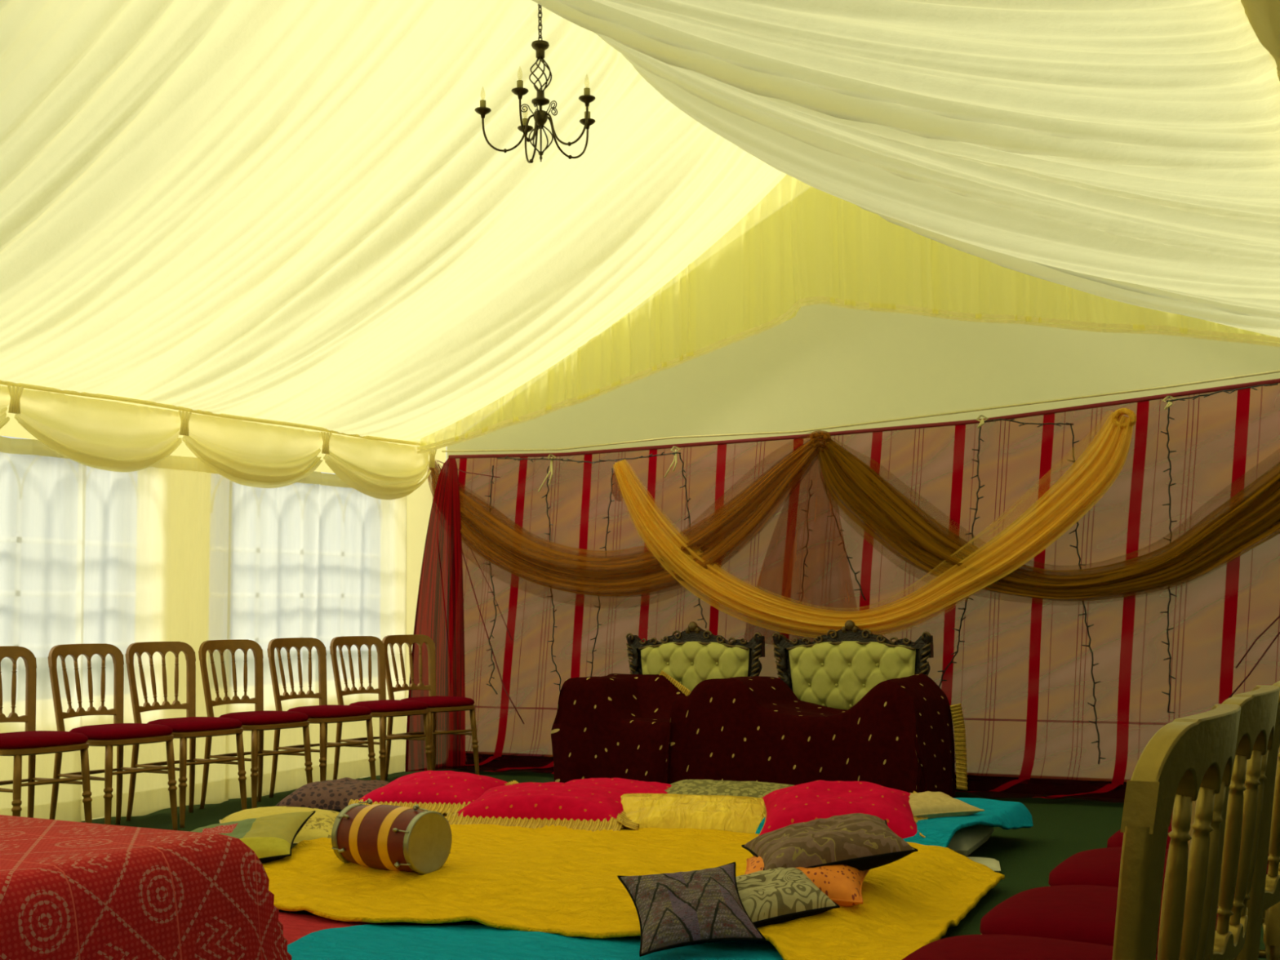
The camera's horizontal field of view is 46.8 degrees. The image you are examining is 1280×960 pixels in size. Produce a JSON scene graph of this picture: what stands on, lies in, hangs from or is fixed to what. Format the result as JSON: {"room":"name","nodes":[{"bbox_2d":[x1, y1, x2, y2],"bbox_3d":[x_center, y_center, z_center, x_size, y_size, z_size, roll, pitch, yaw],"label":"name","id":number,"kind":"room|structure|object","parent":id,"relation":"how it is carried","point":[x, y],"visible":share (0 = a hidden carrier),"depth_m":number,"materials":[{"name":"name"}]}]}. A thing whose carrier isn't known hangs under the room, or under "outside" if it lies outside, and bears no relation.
{"room":"event hall","nodes":[
{"label":"event hall","id":0,"kind":"room"},
{"bbox_2d":[0,384,446,821],"bbox_3d":[-3.978,0.456,5.526,0.001,2.190,10.700,-4,-6,29],"label":"wall","id":1,"kind":"structure","parent":0,"point":[420,502],"depth_m":9.85,"materials":[{"name":"white fabric"}]},
{"bbox_2d":[0,0,1279,441],"bbox_3d":[1.042,-1.641,2.833,11.606,1.603,10.700,-4,-6,29],"label":"ceiling","id":2,"kind":"structure","parent":0,"point":[297,211],"depth_m":5.89,"materials":[{"name":"fabric"}]},
{"bbox_2d":[0,380,436,499],"bbox_3d":[-2.702,-0.236,7.486,0.150,0.405,5.456,-4,-6,30],"label":"swag valance","id":3,"kind":"object","parent":2,"relation":"hanging from","point":[100,434],"visible":1,"depth_m":8.11,"materials":[{"name":"beige fabric"}]},
{"bbox_2d":[0,435,86,822],"bbox_3d":[-3.295,0.687,6.467,0.092,1.876,2.088,-4,-6,29],"label":"window","id":4,"kind":"structure","parent":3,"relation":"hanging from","point":[42,491],"depth_m":7.16,"materials":[{"name":"beige fabric"}]},
{"bbox_2d":[80,455,230,821],"bbox_3d":[-2.530,0.797,7.788,0.067,1.875,1.060,-4,-6,29],"label":"wall panel","id":5,"kind":"object","parent":3,"relation":"hanging from","point":[157,535],"visible":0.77,"depth_m":7.77,"materials":[{"name":"beige fabric"}]},
{"bbox_2d":[224,471,407,799],"bbox_3d":[-1.897,0.891,8.903,0.072,1.874,1.586,-4,-6,29],"label":"window","id":6,"kind":"structure","parent":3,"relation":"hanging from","point":[317,556],"depth_m":8.85,"materials":[{"name":"beige fabric"}]},
{"bbox_2d":[474,4,595,163],"bbox_3d":[-0.396,-1.704,6.045,0.501,0.820,0.511,-4,-6,29],"label":"chandelier","id":7,"kind":"object","parent":2,"relation":"hanging from","point":[540,117],"visible":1,"depth_m":6.03,"materials":[{"name":"brown metal"}]},
{"bbox_2d":[417,174,1279,453],"bbox_3d":[0.972,-1.133,8.405,5.586,1.622,0.114,-4,-6,29],"label":"valance","id":8,"kind":"object","parent":2,"relation":"hanging from","point":[802,244],"visible":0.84,"depth_m":8.47,"materials":[{"name":"beige fabric"}]},
{"bbox_2d":[1240,0,1279,80],"bbox_3d":[1.172,-0.972,2.703,0.220,0.244,10.700,-4,-6,29],"label":"drape","id":9,"kind":"object","parent":2,"relation":"hanging from","point":[1260,19],"depth_m":2.97,"materials":[{"name":"beige fabric"}]},
{"bbox_2d":[80,768,1266,959],"bbox_3d":[1.076,1.275,2.570,12.400,0.100,11.600,-4,-6,29],"label":"floor","id":10,"kind":"structure","parent":0,"point":[1062,828],"depth_m":6.73,"materials":[{"name":"green carpet"}]},
{"bbox_2d":[0,645,92,822],"bbox_3d":[-2.783,1.198,6.659,0.551,0.893,0.442,-4,-6,33],"label":"banquet chair","id":11,"kind":"object","parent":10,"relation":"on","point":[31,742],"visible":0.94,"depth_m":6.64,"materials":[{"name":"brown wood"}]},
{"bbox_2d":[0,730,88,749],"bbox_3d":[-2.734,1.158,6.627,0.418,0.057,0.427,-4,-6,33],"label":"seat cushion","id":12,"kind":"object","parent":11,"relation":"on","point":[28,740],"depth_m":6.51,"materials":[{"name":"red fabric"}]},
{"bbox_2d":[48,643,177,830],"bbox_3d":[-2.537,1.234,7.090,0.551,0.893,0.442,-4,-6,35],"label":"banquet chair","id":13,"kind":"object","parent":10,"relation":"on","point":[118,734],"visible":0.96,"depth_m":7.08,"materials":[{"name":"brown wood"}]},
{"bbox_2d":[69,723,173,739],"bbox_3d":[-2.487,1.195,7.060,0.418,0.057,0.427,-4,-6,35],"label":"seat cushion","id":14,"kind":"object","parent":13,"relation":"on","point":[114,731],"depth_m":6.93,"materials":[{"name":"red fabric"}]},
{"bbox_2d":[124,641,246,827],"bbox_3d":[-2.309,1.269,7.507,0.551,0.893,0.442,-5,-7,37],"label":"banquet chair","id":15,"kind":"object","parent":10,"relation":"on","point":[192,726],"visible":0.97,"depth_m":7.49,"materials":[{"name":"brown wood"}]},
{"bbox_2d":[147,716,242,732],"bbox_3d":[-2.263,1.229,7.472,0.418,0.057,0.427,-5,-7,37],"label":"seat cushion","id":16,"kind":"object","parent":15,"relation":"on","point":[188,724],"depth_m":7.35,"materials":[{"name":"red fabric"}]},
{"bbox_2d":[190,810,315,863],"bbox_3d":[-1.575,1.414,5.725,0.575,0.213,0.391,-1,-5,4],"label":"cushion","id":17,"kind":"object","parent":10,"relation":"on","point":[272,837],"visible":0.54,"depth_m":5.69,"materials":[{"name":"yellow fabric"}]},
{"bbox_2d":[198,639,312,808],"bbox_3d":[-2.072,1.306,7.943,0.551,0.893,0.442,-5,-7,38],"label":"banquet chair","id":18,"kind":"object","parent":10,"relation":"on","point":[258,721],"visible":0.94,"depth_m":7.93,"materials":[{"name":"brown wood"}]},
{"bbox_2d":[218,711,308,724],"bbox_3d":[-2.024,1.266,7.910,0.418,0.057,0.427,-5,-7,38],"label":"seat cushion","id":19,"kind":"object","parent":18,"relation":"on","point":[251,717],"depth_m":7.78,"materials":[{"name":"red fabric"}]},
{"bbox_2d":[219,806,339,848],"bbox_3d":[-1.554,1.512,6.408,0.585,0.173,0.504,0,-5,-8],"label":"cushion","id":20,"kind":"object","parent":10,"relation":"on","point":[320,824],"visible":0.28,"depth_m":6.38,"materials":[{"name":"beige fabric"}]},
{"bbox_2d":[266,637,376,797],"bbox_3d":[-1.816,1.345,8.410,0.551,0.893,0.442,-5,-7,38],"label":"banquet chair","id":21,"kind":"object","parent":10,"relation":"on","point":[322,713],"visible":0.95,"depth_m":8.39,"materials":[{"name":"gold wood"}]},
{"bbox_2d":[287,704,371,718],"bbox_3d":[-1.771,1.306,8.374,0.418,0.057,0.427,-5,-7,38],"label":"seat cushion","id":22,"kind":"object","parent":21,"relation":"on","point":[321,711],"depth_m":8.24,"materials":[{"name":"red fabric"}]},
{"bbox_2d":[278,911,384,944],"bbox_3d":[-1.411,1.416,4.412,1.146,0.014,1.346,-4,-6,34],"label":"blanket","id":23,"kind":"object","parent":10,"relation":"on","point":[295,926],"visible":0.16,"depth_m":4.81,"materials":[{"name":"red fabric"}]},
{"bbox_2d":[275,777,389,812],"bbox_3d":[-1.468,1.580,7.299,0.585,0.209,0.465,-1,-5,6],"label":"cushion","id":24,"kind":"object","parent":10,"relation":"on","point":[335,795],"visible":0.32,"depth_m":7.15,"materials":[{"name":"black fabric"}]},
{"bbox_2d":[329,635,432,781],"bbox_3d":[-1.560,1.383,8.859,0.551,0.893,0.442,-5,-7,40],"label":"banquet chair","id":25,"kind":"object","parent":10,"relation":"on","point":[382,708],"visible":0.91,"depth_m":8.85,"materials":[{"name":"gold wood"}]},
{"bbox_2d":[349,699,427,711],"bbox_3d":[-1.513,1.343,8.824,0.418,0.057,0.427,-5,-7,40],"label":"seat cushion","id":26,"kind":"object","parent":25,"relation":"on","point":[380,705],"depth_m":8.69,"materials":[{"name":"red fabric"}]},
{"bbox_2d":[382,634,479,779],"bbox_3d":[-1.318,1.413,9.219,0.552,0.893,0.442,-6,-7,44],"label":"banquet chair","id":27,"kind":"object","parent":10,"relation":"on","point":[435,704],"visible":0.88,"depth_m":9.26,"materials":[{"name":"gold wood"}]},
{"bbox_2d":[400,696,474,707],"bbox_3d":[-1.274,1.373,9.182,0.418,0.057,0.427,-6,-7,44],"label":"seat cushion","id":28,"kind":"object","parent":27,"relation":"on","point":[432,701],"depth_m":9.05,"materials":[{"name":"red fabric"}]},
{"bbox_2d":[287,924,783,959],"bbox_3d":[-0.342,1.353,3.935,1.540,0.028,1.664,-1,-5,1],"label":"blanket","id":29,"kind":"object","parent":10,"relation":"on","point":[368,941],"visible":0.7,"depth_m":4.42,"materials":[{"name":"teal fabric"}]},
{"bbox_2d":[262,816,1004,959],"bbox_3d":[-0.086,1.402,5.196,2.958,0.129,2.245,-4,-6,35],"label":"blanket","id":30,"kind":"object","parent":29,"relation":"on","point":[561,880],"visible":0.58,"depth_m":5.02,"materials":[{"name":"yellow fabric"}]},
{"bbox_2d":[331,798,452,874],"bbox_3d":[-0.897,1.291,5.336,0.401,0.262,0.248,-5,-7,37],"label":"drum","id":31,"kind":"object","parent":30,"relation":"on","point":[383,837],"visible":0.97,"depth_m":5.24,"materials":[{"name":"wood"}]},
{"bbox_2d":[445,782,639,831],"bbox_3d":[-0.369,1.425,6.405,0.868,0.214,0.480,-2,-5,18],"label":"cushion","id":32,"kind":"object","parent":30,"relation":"on","point":[534,805],"visible":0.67,"depth_m":6.29,"materials":[{"name":"red fabric"}]},
{"bbox_2d":[736,867,839,928],"bbox_3d":[0.388,1.282,4.545,0.372,0.151,0.275,1,-5,-14],"label":"cushion","id":33,"kind":"object","parent":30,"relation":"on","point":[776,895],"visible":0.7,"depth_m":4.46,"materials":[{"name":"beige fabric"}]},
{"bbox_2d":[744,855,870,906],"bbox_3d":[0.518,1.276,4.726,0.425,0.148,0.319,-2,-5,16],"label":"cushion","id":34,"kind":"object","parent":30,"relation":"on","point":[842,883],"visible":0.41,"depth_m":4.60,"materials":[{"name":"orange fabric"}]},
{"bbox_2d":[741,813,918,871],"bbox_3d":[0.610,1.195,4.826,0.506,0.188,0.343,0,-5,-6],"label":"cushion","id":35,"kind":"object","parent":34,"relation":"on","point":[861,842],"visible":0.82,"depth_m":4.71,"materials":[{"name":"black fabric"}]},
{"bbox_2d":[617,862,765,956],"bbox_3d":[0.146,1.259,4.361,0.381,0.202,0.301,0,-5,-10],"label":"cushion","id":36,"kind":"object","parent":29,"relation":"on","point":[677,909],"visible":1,"depth_m":4.29,"materials":[{"name":"black fabric"}]},
{"bbox_2d":[620,793,765,833],"bbox_3d":[0.185,1.439,6.221,0.928,0.212,0.302,-2,-5,16],"label":"cushion","id":37,"kind":"object","parent":10,"relation":"on","point":[738,814],"visible":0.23,"depth_m":6.17,"materials":[{"name":"yellow fabric"}]},
{"bbox_2d":[626,621,764,691],"bbox_3d":[0.184,1.312,8.573,0.970,0.972,0.669,-4,-6,29],"label":"carved armchair","id":38,"kind":"object","parent":10,"relation":"on","point":[691,656],"visible":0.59,"depth_m":8.80,"materials":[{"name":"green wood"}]},
{"bbox_2d":[551,670,691,782],"bbox_3d":[0.033,1.445,8.550,0.942,0.668,0.597,-4,-6,29],"label":"throw","id":39,"kind":"object","parent":38,"relation":"on","point":[612,725],"visible":0.73,"depth_m":8.46,"materials":[{"name":"red fabric"}]},
{"bbox_2d":[404,378,1279,802],"bbox_3d":[0.981,0.672,8.478,5.790,2.178,0.538,-4,-6,29],"label":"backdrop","id":40,"kind":"structure","parent":10,"relation":"on","point":[1021,678],"depth_m":8.24,"materials":[{"name":"fabric"}]},
{"bbox_2d":[427,437,818,604],"bbox_3d":[-0.197,0.292,9.352,2.937,1.037,0.104,-4,-6,29],"label":"swag","id":41,"kind":"object","parent":40,"relation":"hanging from","point":[486,531],"visible":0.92,"depth_m":9.27},
{"bbox_2d":[743,454,857,644],"bbox_3d":[0.951,0.406,8.725,0.764,1.188,0.045,-4,-6,29],"label":"organza tail","id":42,"kind":"object","parent":41,"relation":"hanging from","point":[807,538],"visible":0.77,"depth_m":8.71,"materials":[{"name":"brown fabric"}]},
{"bbox_2d":[842,529,866,599],"bbox_3d":[1.179,0.323,8.629,0.266,0.762,0.033,-4,-6,29],"label":"string","id":43,"kind":"object","parent":42,"relation":"hanging from","point":[848,557],"visible":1,"depth_m":8.57,"materials":[{"name":"black plastic"}]},
{"bbox_2d":[808,430,831,451],"bbox_3d":[1.057,-0.229,8.671,0.127,0.126,0.067,-4,-6,29],"label":"knot","id":44,"kind":"object","parent":41,"relation":"attached to","point":[821,436],"visible":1,"depth_m":8.65,"materials":[{"name":"brown fabric"}]},
{"bbox_2d":[441,369,1279,492],"bbox_3d":[1.127,-0.243,8.696,5.731,0.423,0.051,-4,-6,29],"label":"cord","id":45,"kind":"object","parent":40,"relation":"attached to","point":[1169,404],"visible":1,"depth_m":8.59,"materials":[{"name":"red fabric"}]},
{"bbox_2d":[484,465,498,694],"bbox_3d":[-0.983,0.658,9.837,0.121,1.521,0.032,-4,-6,29],"label":"string","id":46,"kind":"object","parent":45,"relation":"hanging from","point":[493,592],"visible":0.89,"depth_m":9.81,"materials":[{"name":"black plastic"}]},
{"bbox_2d":[542,466,561,691],"bbox_3d":[-0.559,0.672,9.592,0.165,1.545,0.034,-4,-6,29],"label":"string","id":47,"kind":"object","parent":45,"relation":"hanging from","point":[548,479],"visible":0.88,"depth_m":9.59,"materials":[{"name":"black plastic"}]},
{"bbox_2d":[497,451,680,463],"bbox_3d":[-0.353,-0.147,9.511,1.381,0.093,0.034,-4,-6,29],"label":"string","id":48,"kind":"object","parent":45,"relation":"attached to","point":[673,453],"visible":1,"depth_m":9.47,"materials":[{"name":"black plastic"}]},
{"bbox_2d":[586,467,614,676],"bbox_3d":[-0.247,0.596,9.421,0.225,1.341,0.034,-4,-6,29],"label":"string","id":49,"kind":"object","parent":45,"relation":"hanging from","point":[611,500],"visible":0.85,"depth_m":9.42,"materials":[{"name":"black plastic"}]},
{"bbox_2d":[679,453,706,628],"bbox_3d":[0.325,0.368,9.114,0.173,1.088,0.033,-4,-6,29],"label":"string","id":50,"kind":"object","parent":45,"relation":"hanging from","point":[682,469],"visible":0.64,"depth_m":9.15,"materials":[{"name":"black plastic"}]},
{"bbox_2d":[937,426,984,687],"bbox_3d":[1.778,0.640,8.259,0.350,1.885,0.035,-4,-6,29],"label":"string","id":51,"kind":"object","parent":45,"relation":"hanging from","point":[978,450],"visible":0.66,"depth_m":8.25,"materials":[{"name":"black plastic"}]},
{"bbox_2d":[983,418,1073,427],"bbox_3d":[2.120,-0.314,8.113,0.500,0.069,0.033,-4,-6,29],"label":"string","id":52,"kind":"object","parent":45,"relation":"attached to","point":[1011,420],"visible":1,"depth_m":8.10,"materials":[{"name":"black plastic"}]},
{"bbox_2d":[1066,425,1106,764],"bbox_3d":[2.383,0.600,7.918,0.146,1.819,0.033,-4,-6,29],"label":"string","id":53,"kind":"object","parent":45,"relation":"hanging from","point":[1073,442],"visible":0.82,"depth_m":7.89,"materials":[{"name":"black plastic"}]},
{"bbox_2d":[1160,402,1177,713],"bbox_3d":[2.757,0.393,7.720,0.129,1.630,0.036,-4,-6,29],"label":"string","id":54,"kind":"object","parent":45,"relation":"hanging from","point":[1168,417],"visible":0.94,"depth_m":7.72,"materials":[{"name":"black plastic"}]},
{"bbox_2d":[1165,382,1278,401],"bbox_3d":[2.994,-0.449,7.627,0.546,0.056,0.030,-4,-6,29],"label":"string","id":55,"kind":"object","parent":45,"relation":"attached to","point":[1271,384],"visible":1,"depth_m":7.62,"materials":[{"name":"black plastic"}]},
{"bbox_2d":[613,411,1133,638],"bbox_3d":[1.209,0.309,8.484,3.187,1.208,0.109,-4,-6,29],"label":"swag","id":56,"kind":"object","parent":40,"relation":"hanging from","point":[1095,470],"visible":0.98,"depth_m":8.25},
{"bbox_2d":[611,471,622,502],"bbox_3d":[-0.130,0.027,9.336,0.110,0.220,0.026,-4,-6,29],"label":"scrap","id":57,"kind":"object","parent":56,"relation":"attached to","point":[616,492],"visible":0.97,"depth_m":9.35,"materials":[{"name":"fabric"}]},
{"bbox_2d":[1111,408,1136,428],"bbox_3d":[2.545,-0.322,7.782,0.122,0.112,0.071,-4,-6,29],"label":"knot","id":58,"kind":"object","parent":56,"relation":"attached to","point":[1130,413],"visible":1,"depth_m":7.76,"materials":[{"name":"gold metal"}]},
{"bbox_2d":[817,440,1279,601],"bbox_3d":[2.314,0.170,7.923,2.963,0.997,0.112,-4,-6,29],"label":"swag","id":59,"kind":"object","parent":40,"relation":"hanging from","point":[1250,518],"visible":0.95,"depth_m":7.91},
{"bbox_2d":[772,620,933,710],"bbox_3d":[1.053,1.256,8.082,1.010,0.972,0.669,-4,-6,29],"label":"carved armchair","id":60,"kind":"object","parent":10,"relation":"on","point":[837,669],"visible":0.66,"depth_m":8.33,"materials":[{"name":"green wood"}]},
{"bbox_2d":[664,673,968,797],"bbox_3d":[0.933,1.386,8.005,1.546,0.656,0.650,-4,-6,29],"label":"throw","id":61,"kind":"object","parent":60,"relation":"on","point":[899,735],"visible":0.73,"depth_m":7.80,"materials":[{"name":"red fabric"}]},
{"bbox_2d":[755,797,1033,847],"bbox_3d":[1.085,1.447,6.177,0.890,0.160,1.260,-4,-6,29],"label":"blanket","id":62,"kind":"object","parent":10,"relation":"on","point":[1005,815],"visible":0.33,"depth_m":5.98,"materials":[{"name":"teal fabric"}]},
{"bbox_2d":[757,780,928,838],"bbox_3d":[0.832,1.356,5.956,0.718,0.269,0.519,-1,-5,8],"label":"cushion","id":63,"kind":"object","parent":62,"relation":"on","point":[817,799],"visible":0.56,"depth_m":5.86,"materials":[{"name":"red fabric"}]},
{"bbox_2d":[908,791,984,818],"bbox_3d":[1.137,1.344,6.096,0.444,0.109,0.326,2,-6,-25],"label":"cushion","id":64,"kind":"object","parent":62,"relation":"on","point":[928,804],"visible":0.44,"depth_m":6.01,"materials":[{"name":"beige fabric"}]},
{"bbox_2d":[947,824,995,856],"bbox_3d":[1.090,1.502,6.249,0.700,0.120,0.600,-3,-6,24],"label":"mattress","id":65,"kind":"object","parent":10,"relation":"on","point":[966,840],"visible":0.12,"depth_m":5.99,"materials":[{"name":"white fabric"}]},
{"bbox_2d":[966,856,1000,872],"bbox_3d":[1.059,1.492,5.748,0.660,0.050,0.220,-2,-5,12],"label":"mattress","id":66,"kind":"object","parent":10,"relation":"on","point":[994,864],"visible":0.06,"depth_m":5.68,"materials":[{"name":"white fabric"}]},
{"bbox_2d":[902,684,1279,959],"bbox_3d":[0.619,0.738,2.066,0.551,0.893,0.442,-4,-6,28],"label":"banquet chair","id":67,"kind":"object","parent":10,"relation":"on","point":[1240,828],"visible":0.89,"depth_m":1.95,"materials":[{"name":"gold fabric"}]},
{"bbox_2d":[902,934,1157,959],"bbox_3d":[0.566,0.706,2.100,0.418,0.057,0.427,-4,-6,28],"label":"seat cushion","id":68,"kind":"object","parent":67,"relation":"on","point":[966,947],"depth_m":2.16,"materials":[{"name":"red fabric"}]},
{"bbox_2d":[979,680,1279,959],"bbox_3d":[0.861,0.772,2.470,0.551,0.893,0.442,-4,-6,30],"label":"banquet chair","id":69,"kind":"object","parent":10,"relation":"on","point":[1086,913],"visible":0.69,"depth_m":2.37,"materials":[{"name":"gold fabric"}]},
{"bbox_2d":[979,884,1217,954],"bbox_3d":[0.808,0.740,2.502,0.418,0.057,0.427,-4,-6,30],"label":"seat cushion","id":70,"kind":"object","parent":69,"relation":"on","point":[1086,913],"depth_m":2.43,"materials":[{"name":"red fabric"}]},
{"bbox_2d":[1048,846,1268,919],"bbox_3d":[1.089,0.807,2.889,0.551,0.893,0.442,-4,-6,28],"label":"banquet chair","id":71,"kind":"object","parent":10,"relation":"on","point":[1101,866],"visible":0.19,"depth_m":2.87,"materials":[{"name":"fabric"}]},
{"bbox_2d":[1048,846,1268,891],"bbox_3d":[1.036,0.775,2.923,0.418,0.057,0.427,-4,-6,28],"label":"seat cushion","id":72,"kind":"object","parent":71,"relation":"on","point":[1101,866],"depth_m":2.87,"materials":[{"name":"red fabric"}]},
{"bbox_2d":[1112,703,1240,959],"bbox_3d":[0.404,0.705,1.671,0.551,0.893,0.442,-4,-6,29],"label":"banquet chair","id":73,"kind":"object","parent":10,"relation":"on","point":[1185,769],"visible":1,"depth_m":1.49,"materials":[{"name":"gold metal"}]},
{"bbox_2d":[1106,818,1269,958],"bbox_3d":[1.336,0.842,3.302,0.551,0.893,0.442,-4,-6,29],"label":"banquet chair","id":74,"kind":"object","parent":10,"relation":"on","point":[1116,840],"visible":0.06,"depth_m":3.28,"materials":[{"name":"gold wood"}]},
{"bbox_2d":[1106,818,1269,863],"bbox_3d":[1.283,0.809,3.333,0.418,0.057,0.427,-4,-6,29],"label":"seat cushion","id":75,"kind":"object","parent":74,"relation":"on","point":[1116,840],"depth_m":3.29,"materials":[{"name":"red fabric"}]},
{"bbox_3d":[-0.062,1.585,6.929,1.600,0.105,0.930,-4,-6,29],"label":"mattress","id":76,"kind":"object","parent":10,"relation":"on","visible":0},
{"bbox_3d":[-0.050,1.562,6.953,1.901,0.116,1.220,-4,-6,29],"label":"blanket","id":77,"kind":"object","parent":76,"relation":"on","visible":0},
{"bbox_2d":[347,770,518,816],"bbox_3d":[-0.951,1.494,7.004,0.720,0.212,0.553,-2,-5,16],"label":"cushion","id":78,"kind":"object","parent":77,"relation":"on","point":[442,792],"visible":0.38,"depth_m":6.88,"materials":[{"name":"red fabric"}]},
{"bbox_2d":[565,777,671,793],"bbox_3d":[-0.133,1.435,6.679,0.777,0.181,0.426,-3,-6,23],"label":"cushion","id":79,"kind":"object","parent":77,"relation":"on","point":[632,786],"visible":0.2,"depth_m":6.59,"materials":[{"name":"red fabric"}]},
{"bbox_2d":[664,779,793,797],"bbox_3d":[0.423,1.417,6.505,0.843,0.170,0.424,-2,-5,18],"label":"cushion","id":80,"kind":"object","parent":77,"relation":"on","point":[690,787],"visible":0.27,"depth_m":6.47,"materials":[{"name":"beige fabric"}]},
{"bbox_2d":[446,303,1279,459],"bbox_3d":[3.700,-0.212,7.373,11.600,3.668,0.027,-4,-6,29],"label":"wall","id":81,"kind":"structure","parent":0,"point":[824,366],"depth_m":8.75,"materials":[{"name":"white fabric"}]},
{"bbox_3d":[-1.632,0.759,1.235,1.645,0.752,1.815,-4,-6,29],"label":"table","id":82,"kind":"object","parent":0,"visible":0},
{"bbox_2d":[0,814,291,959],"bbox_3d":[-1.527,0.786,1.256,1.924,0.828,2.079,-4,-6,29],"label":"tablecloth","id":83,"kind":"object","parent":82,"relation":"on","point":[69,890],"visible":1,"depth_m":1.54,"materials":[{"name":"red fabric"}]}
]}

